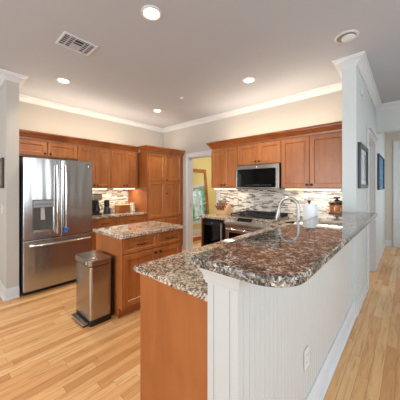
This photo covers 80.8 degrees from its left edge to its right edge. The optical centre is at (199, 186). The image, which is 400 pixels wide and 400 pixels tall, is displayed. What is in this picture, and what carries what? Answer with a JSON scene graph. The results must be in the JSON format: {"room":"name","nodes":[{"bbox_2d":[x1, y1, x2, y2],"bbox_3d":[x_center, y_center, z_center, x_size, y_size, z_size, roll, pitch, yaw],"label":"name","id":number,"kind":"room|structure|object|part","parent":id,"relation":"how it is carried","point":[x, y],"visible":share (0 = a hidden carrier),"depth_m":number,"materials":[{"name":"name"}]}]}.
{"room":"kitchen","nodes":[
{"label":"kitchen","id":0,"kind":"room"},
{"bbox_2d":[0,80,18,288],"bbox_3d":[-2.922,-0.005,3.440,1.660,2.750,0.125,0,0,42],"label":"wall","id":1,"kind":"structure","parent":0,"point":[9,92],"depth_m":2.90,"materials":[{"name":"beige paint"}]},
{"bbox_2d":[0,157,3,187],"bbox_3d":[-2.603,-0.175,3.055,0.448,0.380,0.024,0,0,42],"label":"framed picture","id":2,"kind":"object","parent":1,"relation":"attached to","point":[2,158],"visible":1,"depth_m":2.91,"materials":[{"name":"brown"}]},
{"bbox_2d":[0,281,19,301],"bbox_3d":[-2.921,1.301,3.420,1.688,0.138,0.153,0,0,42],"label":"baseboard","id":3,"kind":"structure","parent":1,"relation":"attached to","point":[10,293],"depth_m":2.88,"materials":[{"name":"grey paint"}]},
{"bbox_2d":[19,101,163,158],"bbox_3d":[-1.846,-0.005,4.604,0.120,2.750,3.045,0,0,42],"label":"wall","id":4,"kind":"structure","parent":0,"point":[32,117],"depth_m":4.21,"materials":[{"name":"beige paint"}]},
{"bbox_2d":[19,129,78,160],"bbox_3d":[-2.363,-0.606,3.588,0.454,0.352,0.820,0,0,42],"label":"upper cabinet","id":5,"kind":"object","parent":4,"relation":"attached to","point":[29,147],"visible":0.92,"depth_m":3.46,"materials":[{"name":"brown wood"}]},
{"bbox_3d":[-2.392,-0.558,3.329,0.020,0.213,0.389,0,0,42],"label":"door","id":6,"kind":"part","parent":5,"relation":"part of","materials":[{"name":"brown wood"}]},
{"bbox_3d":[-2.218,-0.731,3.460,0.066,0.102,0.820,0,0,42],"label":"crown moulding","id":7,"kind":"part","parent":5,"relation":"part of","materials":[{"name":"brown wood"}]},
{"bbox_3d":[-2.119,-0.558,3.636,0.020,0.213,0.420,0,0,42],"label":"door","id":8,"kind":"part","parent":5,"relation":"part of","materials":[{"name":"brown wood"}]},
{"bbox_2d":[77,138,112,187],"bbox_3d":[-1.903,-0.384,4.106,0.454,0.797,0.562,0,0,42],"label":"upper cabinet","id":9,"kind":"object","parent":4,"relation":"attached to","point":[100,157],"visible":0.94,"depth_m":4.03,"materials":[{"name":"brown wood"}]},
{"bbox_3d":[-1.883,-0.327,3.901,0.020,0.676,0.276,0,0,42],"label":"door","id":10,"kind":"part","parent":9,"relation":"part of","materials":[{"name":"brown wood"}]},
{"bbox_3d":[-1.758,-0.731,3.977,0.066,0.102,0.562,0,0,42],"label":"crown moulding","id":11,"kind":"part","parent":9,"relation":"part of","materials":[{"name":"brown wood"}]},
{"bbox_2d":[92,188,107,189],"bbox_3d":[-1.808,0.030,4.038,0.050,0.029,0.430,0,0,42],"label":"light","id":12,"kind":"object","parent":9,"relation":"attached to","point":[92,188],"visible":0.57,"depth_m":4.08,"materials":[{"name":"white plastic"}]},
{"bbox_3d":[-1.697,-0.327,4.110,0.020,0.676,0.275,0,0,42],"label":"door","id":13,"kind":"part","parent":9,"relation":"part of","materials":[{"name":"brown wood"}]},
{"bbox_2d":[92,188,127,211],"bbox_3d":[-1.865,0.248,4.486,0.010,0.463,1.103,0,0,42],"label":"backsplash","id":14,"kind":"structure","parent":4,"relation":"attached to","point":[113,195],"depth_m":4.63,"materials":[{"name":"tile"}]},
{"bbox_2d":[110,143,138,187],"bbox_3d":[-1.529,-0.384,4.526,0.454,0.797,0.560,0,0,42],"label":"upper cabinet","id":15,"kind":"object","parent":4,"relation":"attached to","point":[124,163],"visible":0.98,"depth_m":4.39,"materials":[{"name":"brown wood"}]},
{"bbox_3d":[-1.510,-0.327,4.321,0.020,0.676,0.273,0,0,42],"label":"door","id":16,"kind":"part","parent":15,"relation":"part of","materials":[{"name":"brown wood"}]},
{"bbox_3d":[-1.384,-0.731,4.397,0.066,0.102,0.560,0,0,42],"label":"crown moulding","id":17,"kind":"part","parent":15,"relation":"part of","materials":[{"name":"brown wood"}]},
{"bbox_3d":[-1.324,-0.327,4.529,0.020,0.676,0.277,0,0,42],"label":"door","id":18,"kind":"part","parent":15,"relation":"part of","materials":[{"name":"brown wood"}]},
{"bbox_2d":[0,0,399,127],"bbox_3d":[0.271,-1.420,2.034,8.500,0.080,10.800,0,0,42],"label":"ceiling","id":19,"kind":"structure","parent":0,"point":[201,52],"depth_m":2.41,"materials":[{"name":"grey paint"}]},
{"bbox_2d":[56,78,70,83],"bbox_3d":[-1.769,-1.373,3.044,0.168,0.014,0.168,0,0,42],"label":"recessed light","id":20,"kind":"object","parent":19,"relation":"in","point":[61,80],"visible":1,"depth_m":3.03,"materials":[{"name":"grey paint"}]},
{"bbox_2d":[55,31,97,55],"bbox_3d":[-1.188,-1.374,2.268,0.244,0.012,0.300,0,0,42],"label":"ceiling vent","id":21,"kind":"object","parent":19,"relation":"in","point":[67,40],"visible":1,"depth_m":2.25,"materials":[{"name":"white metal"}]},
{"bbox_2d":[141,5,161,20],"bbox_3d":[-0.385,-1.373,1.863,0.168,0.014,0.168,0,0,42],"label":"recessed light","id":22,"kind":"object","parent":19,"relation":"in","point":[149,12],"visible":1,"depth_m":1.85,"materials":[{"name":"grey paint"}]},
{"bbox_2d":[242,77,255,82],"bbox_3d":[0.631,-1.373,3.029,0.168,0.014,0.168,0,0,42],"label":"recessed light","id":23,"kind":"object","parent":19,"relation":"in","point":[248,79],"visible":1,"depth_m":3.01,"materials":[{"name":"grey paint"}]},
{"bbox_2d":[334,30,358,43],"bbox_3d":[1.345,-1.365,2.159,0.200,0.028,0.200,0,0,42],"label":"recessed light","id":24,"kind":"object","parent":19,"relation":"in","point":[347,36],"visible":1,"depth_m":2.13,"materials":[{"name":"grey paint"}]},
{"bbox_2d":[0,240,399,399],"bbox_3d":[0.271,1.400,2.034,8.500,0.060,10.800,0,0,42],"label":"floor","id":25,"kind":"structure","parent":0,"point":[45,354],"depth_m":1.96,"materials":[{"name":"brown wood"}]},
{"bbox_2d":[19,156,91,295],"bbox_3d":[-2.156,0.492,3.435,0.871,1.755,0.840,0,0,42],"label":"refrigerator","id":26,"kind":"object","parent":25,"relation":"on","point":[55,194],"visible":0.97,"depth_m":3.10,"materials":[{"name":"grey metal"}]},
{"bbox_3d":[-2.053,0.146,3.056,0.070,1.037,0.412,0,0,42],"label":"door","id":27,"kind":"part","parent":26,"relation":"part of","materials":[{"name":"silver metal"}]},
{"bbox_3d":[-2.043,0.218,3.054,0.062,0.094,0.221,0,0,42],"label":"control panel","id":28,"kind":"part","parent":26,"relation":"part of","materials":[{"name":"silver metal"}]},
{"bbox_3d":[-1.910,0.989,3.216,0.070,0.632,0.840,0,0,42],"label":"freezer drawer","id":29,"kind":"part","parent":26,"relation":"part of","materials":[{"name":"silver metal"}]},
{"bbox_3d":[-1.898,0.160,3.128,0.065,0.911,0.027,0,0,42],"label":"handle","id":30,"kind":"part","parent":26,"relation":"part of","materials":[{"name":"silver metal"}]},
{"bbox_3d":[-1.858,0.735,3.169,0.071,0.028,0.747,0,0,42],"label":"handle","id":31,"kind":"part","parent":26,"relation":"part of","materials":[{"name":"silver metal"}]},
{"bbox_3d":[-1.829,0.160,3.206,0.065,0.911,0.027,0,0,42],"label":"handle","id":32,"kind":"part","parent":26,"relation":"part of","materials":[{"name":"silver metal"}]},
{"bbox_3d":[-1.771,0.146,3.372,0.070,1.037,0.422,0,0,42],"label":"door","id":33,"kind":"part","parent":26,"relation":"part of","materials":[{"name":"silver metal"}]},
{"bbox_2d":[71,250,112,327],"bbox_3d":[-1.141,1.048,2.478,0.386,0.645,0.305,0,0,42],"label":"trash can","id":34,"kind":"object","parent":25,"relation":"on","point":[94,269],"visible":1,"depth_m":2.38,"materials":[{"name":"silver metal"}]},
{"bbox_3d":[-1.133,0.752,2.488,0.386,0.055,0.238,0,0,42],"label":"lid","id":35,"kind":"part","parent":34,"relation":"part of","materials":[{"name":"silver metal"}]},
{"bbox_2d":[92,217,119,250],"bbox_3d":[-1.787,0.943,4.066,0.680,0.855,0.530,0,0,42],"label":"base cabinet","id":36,"kind":"object","parent":25,"relation":"on","point":[106,222],"visible":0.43,"depth_m":3.82,"materials":[{"name":"brown wood"}]},
{"bbox_3d":[-1.568,0.972,3.872,0.020,0.567,0.524,0,0,42],"label":"door","id":37,"kind":"part","parent":36,"relation":"part of","materials":[{"name":"brown wood"}]},
{"bbox_3d":[-1.568,0.603,3.872,0.020,0.155,0.524,0,0,42],"label":"drawer","id":38,"kind":"part","parent":36,"relation":"part of","materials":[{"name":"brown wood"}]},
{"bbox_2d":[92,211,146,219],"bbox_3d":[-1.611,0.497,4.270,0.674,0.031,1.088,0,0,42],"label":"countertop","id":39,"kind":"structure","parent":36,"relation":"on","point":[114,214],"depth_m":4.12,"materials":[{"name":"stone"}]},
{"bbox_2d":[92,193,102,215],"bbox_3d":[-1.817,0.297,4.078,0.204,0.368,0.178,0,0,42],"label":"coffee maker","id":40,"kind":"object","parent":39,"relation":"on","point":[96,197],"visible":0.81,"depth_m":4.02,"materials":[{"name":"black plastic"}]},
{"bbox_2d":[103,200,112,213],"bbox_3d":[-1.673,0.355,4.243,0.140,0.252,0.135,0,0,42],"label":"coffee grinder","id":41,"kind":"object","parent":39,"relation":"on","point":[107,210],"visible":1,"depth_m":4.21,"materials":[{"name":"grey plastic"}]},
{"bbox_2d":[114,204,129,212],"bbox_3d":[-1.502,0.406,4.532,0.180,0.150,0.235,0,0,42],"label":"bread box","id":42,"kind":"object","parent":39,"relation":"on","point":[119,208],"visible":0.97,"depth_m":4.46,"materials":[{"name":"brown wood"}]},
{"bbox_2d":[130,203,135,211],"bbox_3d":[-1.319,0.396,4.607,0.129,0.170,0.104,0,0,42],"label":"pitcher","id":43,"kind":"object","parent":39,"relation":"on","point":[132,205],"visible":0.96,"depth_m":4.58,"materials":[{"name":"beige ceramic"}]},
{"bbox_2d":[120,214,145,224],"bbox_3d":[-1.429,0.943,4.468,0.680,0.855,0.543,0,0,42],"label":"base cabinet","id":44,"kind":"object","parent":25,"relation":"on","point":[124,220],"visible":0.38,"depth_m":4.25,"materials":[{"name":"brown wood"}]},
{"bbox_2d":[96,229,181,318],"bbox_3d":[-0.727,0.951,2.908,0.627,0.838,0.862,0,0,42],"label":"base cabinet","id":45,"kind":"object","parent":25,"relation":"on","point":[128,253],"visible":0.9,"depth_m":2.54,"materials":[{"name":"brown wood"}]},
{"bbox_3d":[-1.016,0.951,2.612,0.589,0.838,0.012,0,0,42],"label":"panel","id":46,"kind":"part","parent":45,"relation":"part of","materials":[{"name":"brown wood"}]},
{"bbox_2d":[93,221,183,238],"bbox_3d":[-0.739,0.515,2.923,0.660,0.032,0.915,0,0,42],"label":"countertop","id":47,"kind":"structure","parent":45,"relation":"on","point":[125,231],"depth_m":2.76,"materials":[{"name":"stone"}]},
{"bbox_3d":[-0.653,0.624,2.590,0.020,0.159,0.434,0,0,42],"label":"drawer","id":48,"kind":"part","parent":45,"relation":"part of","materials":[{"name":"brown wood"}]},
{"bbox_3d":[-0.653,0.987,2.590,0.020,0.543,0.434,0,0,42],"label":"door","id":49,"kind":"part","parent":45,"relation":"part of","materials":[{"name":"brown wood"}]},
{"bbox_3d":[-0.379,0.624,2.899,0.020,0.159,0.384,0,0,42],"label":"drawer","id":50,"kind":"part","parent":45,"relation":"part of","materials":[{"name":"brown wood"}]},
{"bbox_3d":[-0.379,0.987,2.899,0.020,0.543,0.384,0,0,42],"label":"door","id":51,"kind":"part","parent":45,"relation":"part of","materials":[{"name":"brown wood"}]},
{"bbox_2d":[128,145,184,224],"bbox_3d":[-0.933,0.294,4.979,0.744,2.152,1.001,0,0,42],"label":"pantry cabinet","id":52,"kind":"object","parent":25,"relation":"on","point":[158,193],"visible":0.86,"depth_m":4.70,"materials":[{"name":"brown wood"}]},
{"bbox_3d":[-0.848,0.945,4.628,0.020,0.610,0.398,0,0,42],"label":"door","id":53,"kind":"part","parent":52,"relation":"part of","materials":[{"name":"brown wood"}]},
{"bbox_3d":[-0.848,0.251,4.628,0.020,0.718,0.398,0,0,42],"label":"door","id":54,"kind":"part","parent":52,"relation":"part of","materials":[{"name":"brown wood"}]},
{"bbox_3d":[-0.848,-0.393,4.628,0.020,0.545,0.398,0,0,42],"label":"door","id":55,"kind":"part","parent":52,"relation":"part of","materials":[{"name":"brown wood"}]},
{"bbox_3d":[-0.761,-0.731,4.826,0.286,0.102,1.001,0,0,42],"label":"crown moulding","id":56,"kind":"part","parent":52,"relation":"part of","materials":[{"name":"brown wood"}]},
{"bbox_3d":[-0.562,0.945,4.949,0.020,0.610,0.453,0,0,42],"label":"door","id":57,"kind":"part","parent":52,"relation":"part of","materials":[{"name":"brown wood"}]},
{"bbox_3d":[-0.562,0.251,4.949,0.020,0.718,0.453,0,0,42],"label":"door","id":58,"kind":"part","parent":52,"relation":"part of","materials":[{"name":"brown wood"}]},
{"bbox_3d":[-0.562,-0.393,4.949,0.020,0.545,0.453,0,0,42],"label":"door","id":59,"kind":"part","parent":52,"relation":"part of","materials":[{"name":"brown wood"}]},
{"bbox_2d":[140,274,207,399],"bbox_3d":[0.794,0.942,2.258,0.636,0.856,2.770,0,0,42],"label":"base cabinet","id":60,"kind":"object","parent":25,"relation":"on","point":[173,322],"visible":0.12,"depth_m":1.25,"materials":[{"name":"brown wood"}]},
{"bbox_2d":[134,219,302,301],"bbox_3d":[0.748,0.497,2.282,0.812,0.032,2.804,0,0,42],"label":"countertop","id":61,"kind":"structure","parent":60,"relation":"on","point":[175,271],"depth_m":1.39,"materials":[{"name":"stone"}]},
{"bbox_2d":[275,196,299,221],"bbox_3d":[0.746,0.279,1.949,0.231,0.402,0.116,0,0,11],"label":"faucet","id":62,"kind":"object","parent":61,"relation":"on","point":[277,216],"visible":0.64,"depth_m":1.95,"materials":[{"name":"silver metal"}]},
{"bbox_2d":[303,200,318,219],"bbox_3d":[1.032,0.303,2.221,0.150,0.353,0.150,0,0,42],"label":"paper towel holder","id":63,"kind":"object","parent":61,"relation":"on","point":[309,210],"visible":0.46,"depth_m":2.18,"materials":[{"name":"white paper"}]},
{"bbox_2d":[328,197,341,211],"bbox_3d":[1.712,0.300,2.934,0.194,0.360,0.194,0,0,42],"label":"canister","id":64,"kind":"object","parent":61,"relation":"on","point":[334,205],"visible":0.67,"depth_m":2.88,"materials":[{"name":"orange glass"}]},
{"bbox_3d":[1.712,0.168,2.934,0.194,0.096,0.194,0,0,42],"label":"lid","id":65,"kind":"part","parent":64,"relation":"part of","materials":[{"name":"brown metal"}]},
{"bbox_2d":[193,169,208,241],"bbox_3d":[-0.088,0.444,6.118,0.204,1.848,0.945,0,0,42],"label":"leaning mirror","id":66,"kind":"object","parent":25,"relation":"on","point":[200,191],"visible":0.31,"depth_m":6.20,"materials":[{"name":"brown wood"}]},
{"bbox_2d":[201,218,203,246],"bbox_3d":[0.233,0.942,4.202,0.026,0.856,0.618,0,0,42],"label":"end panel","id":67,"kind":"object","parent":25,"relation":"on","point":[201,218],"visible":0.07,"depth_m":3.97,"materials":[{"name":"brown wood"}]},
{"bbox_2d":[202,218,225,245],"bbox_3d":[0.395,0.945,4.016,0.450,0.850,0.664,0,0,42],"label":"wine cooler","id":68,"kind":"object","parent":25,"relation":"on","point":[213,230],"visible":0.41,"depth_m":3.81,"materials":[{"name":"black glass"}]},
{"bbox_3d":[0.214,0.943,3.814,0.358,0.633,0.026,0,0,42],"label":"glass","id":69,"kind":"part","parent":68,"relation":"part of","materials":[{"name":"black glass"}]},
{"bbox_2d":[199,213,234,219],"bbox_3d":[0.391,0.497,4.035,0.530,0.032,0.658,0,0,42],"label":"countertop","id":70,"kind":"structure","parent":68,"relation":"on","point":[210,216],"depth_m":3.85,"materials":[{"name":"stone"}]},
{"bbox_2d":[215,200,230,214],"bbox_3d":[0.398,0.355,4.133,0.180,0.250,0.256,0,0,42],"label":"knife block","id":71,"kind":"object","parent":70,"relation":"on","point":[223,209],"visible":1,"depth_m":4.09,"materials":[{"name":"brown wood"}]},
{"bbox_3d":[0.334,0.920,3.655,0.028,0.700,0.044,0,0,42],"label":"handle","id":72,"kind":"part","parent":68,"relation":"part of","materials":[{"name":"silver metal"}]},
{"bbox_2d":[224,210,288,239],"bbox_3d":[0.856,0.885,3.585,0.752,0.970,0.708,0,0,42],"label":"range","id":73,"kind":"object","parent":25,"relation":"on","point":[243,222],"visible":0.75,"depth_m":3.46,"materials":[{"name":"grey metal"}]},
{"bbox_3d":[0.642,0.630,3.345,0.654,0.026,0.064,0,0,42],"label":"handle","id":74,"kind":"part","parent":73,"relation":"part of","materials":[{"name":"silver metal"}]},
{"bbox_3d":[0.678,0.863,3.386,0.744,0.565,0.045,0,0,42],"label":"oven door","id":75,"kind":"part","parent":73,"relation":"part of","materials":[{"name":"silver metal"}]},
{"bbox_3d":[0.681,0.507,3.389,0.752,0.123,0.110,0,0,42],"label":"control panel","id":76,"kind":"part","parent":73,"relation":"part of","materials":[{"name":"silver metal"}]},
{"bbox_2d":[229,215,288,222],"bbox_3d":[0.904,0.473,3.640,0.752,0.052,0.561,0,0,42],"label":"cooktop","id":77,"kind":"object","parent":73,"relation":"in","point":[282,217],"depth_m":3.43,"materials":[{"name":"silver metal"}]},
{"bbox_3d":[1.072,0.423,3.828,0.712,0.046,0.045,0,0,42],"label":"trim","id":78,"kind":"part","parent":73,"relation":"part of","materials":[{"name":"black plastic"}]},
{"bbox_2d":[193,157,215,213],"bbox_3d":[0.179,-0.005,6.761,0.120,2.750,2.860,0,0,42],"label":"wall","id":79,"kind":"structure","parent":0,"point":[204,163],"depth_m":6.74,"materials":[{"name":"yellow paint"}]},
{"bbox_2d":[164,90,341,249],"bbox_3d":[0.601,-0.005,4.384,3.830,2.750,0.120,0,0,42],"label":"wall","id":80,"kind":"structure","parent":0,"point":[326,108],"depth_m":4.06,"materials":[{"name":"beige paint"}]},
{"bbox_2d":[186,150,219,250],"bbox_3d":[0.081,0.323,4.835,0.927,2.095,0.138,0,0,42],"label":"door frame","id":81,"kind":"structure","parent":80,"relation":"in","point":[201,154],"depth_m":5.05,"materials":[{"name":"grey paint"}]},
{"bbox_2d":[206,138,237,187],"bbox_3d":[0.475,-0.384,4.133,0.616,0.797,0.419,0,0,42],"label":"upper cabinet","id":82,"kind":"object","parent":80,"relation":"attached to","point":[224,159],"visible":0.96,"depth_m":3.99,"materials":[{"name":"brown wood"}]},
{"bbox_3d":[0.307,-0.327,4.104,0.266,0.676,0.020,0,0,42],"label":"door","id":83,"kind":"part","parent":82,"relation":"part of","materials":[{"name":"brown wood"}]},
{"bbox_3d":[0.474,-0.731,4.132,0.616,0.102,0.416,0,0,42],"label":"crown moulding","id":84,"kind":"part","parent":82,"relation":"part of","materials":[{"name":"brown wood"}]},
{"bbox_2d":[214,188,237,189],"bbox_3d":[0.440,0.030,4.045,0.480,0.029,0.050,0,0,42],"label":"light","id":85,"kind":"object","parent":82,"relation":"attached to","point":[214,188],"visible":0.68,"depth_m":4.02,"materials":[{"name":"white plastic"}]},
{"bbox_3d":[0.511,-0.327,3.922,0.274,0.676,0.020,0,0,42],"label":"door","id":86,"kind":"part","parent":82,"relation":"part of","materials":[{"name":"brown wood"}]},
{"bbox_2d":[235,131,281,165],"bbox_3d":[0.976,-0.564,3.688,0.721,0.437,0.419,0,0,42],"label":"upper cabinet","id":87,"kind":"object","parent":80,"relation":"attached to","point":[268,152],"visible":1,"depth_m":3.55,"materials":[{"name":"brown wood"}]},
{"bbox_3d":[0.753,-0.507,3.707,0.356,0.316,0.020,0,0,42],"label":"door","id":88,"kind":"part","parent":87,"relation":"part of","materials":[{"name":"brown wood"}]},
{"bbox_3d":[0.858,-0.731,3.556,0.721,0.102,0.066,0,0,42],"label":"crown moulding","id":89,"kind":"part","parent":87,"relation":"part of","materials":[{"name":"brown wood"}]},
{"bbox_2d":[236,163,284,189],"bbox_3d":[0.973,-0.148,3.684,0.712,0.373,0.407,0,0,42],"label":"microwave","id":90,"kind":"object","parent":87,"relation":"attached to","point":[262,176],"visible":0.98,"depth_m":3.50,"materials":[{"name":"silver metal"}]},
{"bbox_3d":[1.021,-0.507,3.468,0.355,0.316,0.020,0,0,42],"label":"door","id":91,"kind":"part","parent":87,"relation":"part of","materials":[{"name":"brown wood"}]},
{"bbox_2d":[220,189,341,218],"bbox_3d":[1.188,0.075,3.774,2.138,0.810,0.010,0,0,42],"label":"backsplash","id":92,"kind":"structure","parent":80,"relation":"attached to","point":[248,199],"depth_m":3.74,"materials":[{"name":"tile"}]},
{"bbox_2d":[317,202,321,209],"bbox_3d":[1.687,0.270,3.318,0.072,0.115,0.008,0,0,42],"label":"wall outlet","id":93,"kind":"object","parent":92,"relation":"attached to","point":[319,204],"visible":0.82,"depth_m":3.31,"materials":[{"name":"white plastic"}]},
{"bbox_2d":[279,121,341,187],"bbox_3d":[1.548,-0.384,3.179,0.807,0.797,0.419,0,0,42],"label":"upper cabinet","id":94,"kind":"object","parent":80,"relation":"attached to","point":[312,161],"visible":0.91,"depth_m":3.05,"materials":[{"name":"brown wood"}]},
{"bbox_3d":[1.301,-0.327,3.220,0.377,0.676,0.020,0,0,42],"label":"door","id":95,"kind":"part","parent":94,"relation":"part of","materials":[{"name":"brown wood"}]},
{"bbox_3d":[1.431,-0.731,3.047,0.807,0.102,0.066,0,0,42],"label":"crown moulding","id":96,"kind":"part","parent":94,"relation":"part of","materials":[{"name":"brown wood"}]},
{"bbox_2d":[285,188,341,190],"bbox_3d":[1.479,0.030,3.121,0.700,0.029,0.050,0,0,42],"label":"light","id":97,"kind":"object","parent":94,"relation":"attached to","point":[321,189],"visible":1,"depth_m":3.04,"materials":[{"name":"white plastic"}]},
{"bbox_3d":[1.601,-0.327,2.952,0.420,0.676,0.020,0,0,42],"label":"door","id":98,"kind":"part","parent":94,"relation":"part of","materials":[{"name":"brown wood"}]},
{"bbox_2d":[199,65,384,399],"bbox_3d":[2.161,-0.005,3.205,0.192,2.750,6.299,0,0,42],"label":"wall","id":99,"kind":"structure","parent":0,"point":[259,337],"depth_m":1.24,"materials":[{"name":"grey paint"}]},
{"bbox_3d":[0.081,0.838,0.876,0.132,1.064,0.006,0,0,42],"label":"post","id":100,"kind":"part","parent":99,"relation":"part of","materials":[{"name":"grey paint"}]},
{"bbox_3d":[0.822,0.339,1.705,0.186,0.066,2.279,0,0,42],"label":"cap moulding","id":101,"kind":"part","parent":99,"relation":"part of","materials":[{"name":"grey paint"}]},
{"bbox_2d":[190,211,377,287],"bbox_3d":[0.903,0.287,1.683,0.402,0.034,2.405,0,0,42],"label":"bar","id":102,"kind":"object","parent":99,"relation":"on","point":[290,255],"visible":1,"depth_m":0.98,"materials":[{"name":"stone"}]},
{"bbox_2d":[304,346,308,371],"bbox_3d":[0.619,0.995,1.364,0.008,0.115,0.072,0,0,42],"label":"wall outlet","id":103,"kind":"object","parent":99,"relation":"attached to","point":[306,352],"visible":1,"depth_m":1.36,"materials":[{"name":"white plastic"}]},
{"bbox_2d":[305,280,367,399],"bbox_3d":[1.114,1.301,2.000,0.182,0.138,3.131,0,0,42],"label":"baseboard","id":104,"kind":"structure","parent":99,"relation":"attached to","point":[319,387],"depth_m":1.82,"materials":[{"name":"grey paint"}]},
{"bbox_2d":[360,86,363,96],"bbox_3d":[1.891,-1.115,2.741,0.022,0.090,0.110,0,0,42],"label":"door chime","id":105,"kind":"object","parent":99,"relation":"attached to","point":[361,87],"visible":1,"depth_m":2.71,"materials":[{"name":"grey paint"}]},
{"bbox_2d":[358,142,367,187],"bbox_3d":[1.944,-0.237,2.794,0.030,0.505,0.640,0,0,42],"label":"framed picture","id":106,"kind":"object","parent":99,"relation":"attached to","point":[362,149],"visible":1,"depth_m":2.76,"materials":[{"name":"grey"}]},
{"bbox_2d":[361,153,365,180],"bbox_3d":[1.941,-0.237,2.797,0.002,0.315,0.450,0,0,42],"label":"print","id":107,"kind":"object","parent":106,"relation":"attached to","point":[363,155],"depth_m":2.82,"materials":[{"name":"white paper"}]},
{"bbox_2d":[367,126,377,289],"bbox_3d":[2.519,0.282,3.527,0.175,2.175,1.040,0,0,42],"label":"door frame","id":108,"kind":"structure","parent":99,"relation":"in","point":[371,144],"depth_m":3.80,"materials":[{"name":"grey paint"}]},
{"bbox_2d":[377,153,384,189],"bbox_3d":[3.512,-0.270,4.552,0.034,0.640,1.130,0,0,42],"label":"framed picture","id":109,"kind":"object","parent":99,"relation":"attached to","point":[380,160],"visible":1,"depth_m":4.50,"materials":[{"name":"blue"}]},
{"bbox_2d":[380,157,382,188],"bbox_3d":[3.504,-0.270,4.559,0.010,0.600,1.090,0,0,42],"label":"print","id":110,"kind":"object","parent":109,"relation":"attached to","point":[381,158],"depth_m":4.66,"materials":[{"name":"blue paper"}]},
{"bbox_2d":[376,240,391,268],"bbox_3d":[3.653,1.301,4.647,0.120,0.138,2.160,0,0,42],"label":"baseboard","id":111,"kind":"structure","parent":99,"relation":"attached to","point":[386,242],"depth_m":4.89,"materials":[{"name":"grey paint"}]},
{"bbox_2d":[376,107,399,133],"bbox_3d":[4.327,-1.155,2.923,3.420,0.450,0.140,0,0,42],"label":"wall header","id":112,"kind":"structure","parent":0,"point":[387,120],"depth_m":3.91,"materials":[{"name":"grey paint"}]},
{"bbox_2d":[0,51,399,132],"bbox_3d":[1.093,-1.337,3.805,9.403,0.085,3.060,0,0,8],"label":"trim","id":113,"kind":"structure","parent":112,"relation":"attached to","point":[360,60],"depth_m":3.63,"materials":[{"name":"white paint"}]},
{"bbox_2d":[385,131,399,246],"bbox_3d":[4.971,-0.005,5.000,1.620,2.750,0.120,0,0,42],"label":"wall","id":114,"kind":"structure","parent":0,"point":[390,137],"depth_m":5.44,"materials":[{"name":"beige paint"}]},
{"bbox_2d":[393,141,399,247],"bbox_3d":[4.837,0.160,5.022,1.090,2.420,0.024,0,0,42],"label":"door","id":115,"kind":"structure","parent":114,"relation":"in","point":[396,144],"depth_m":5.34,"materials":[{"name":"grey paint"}]}
]}

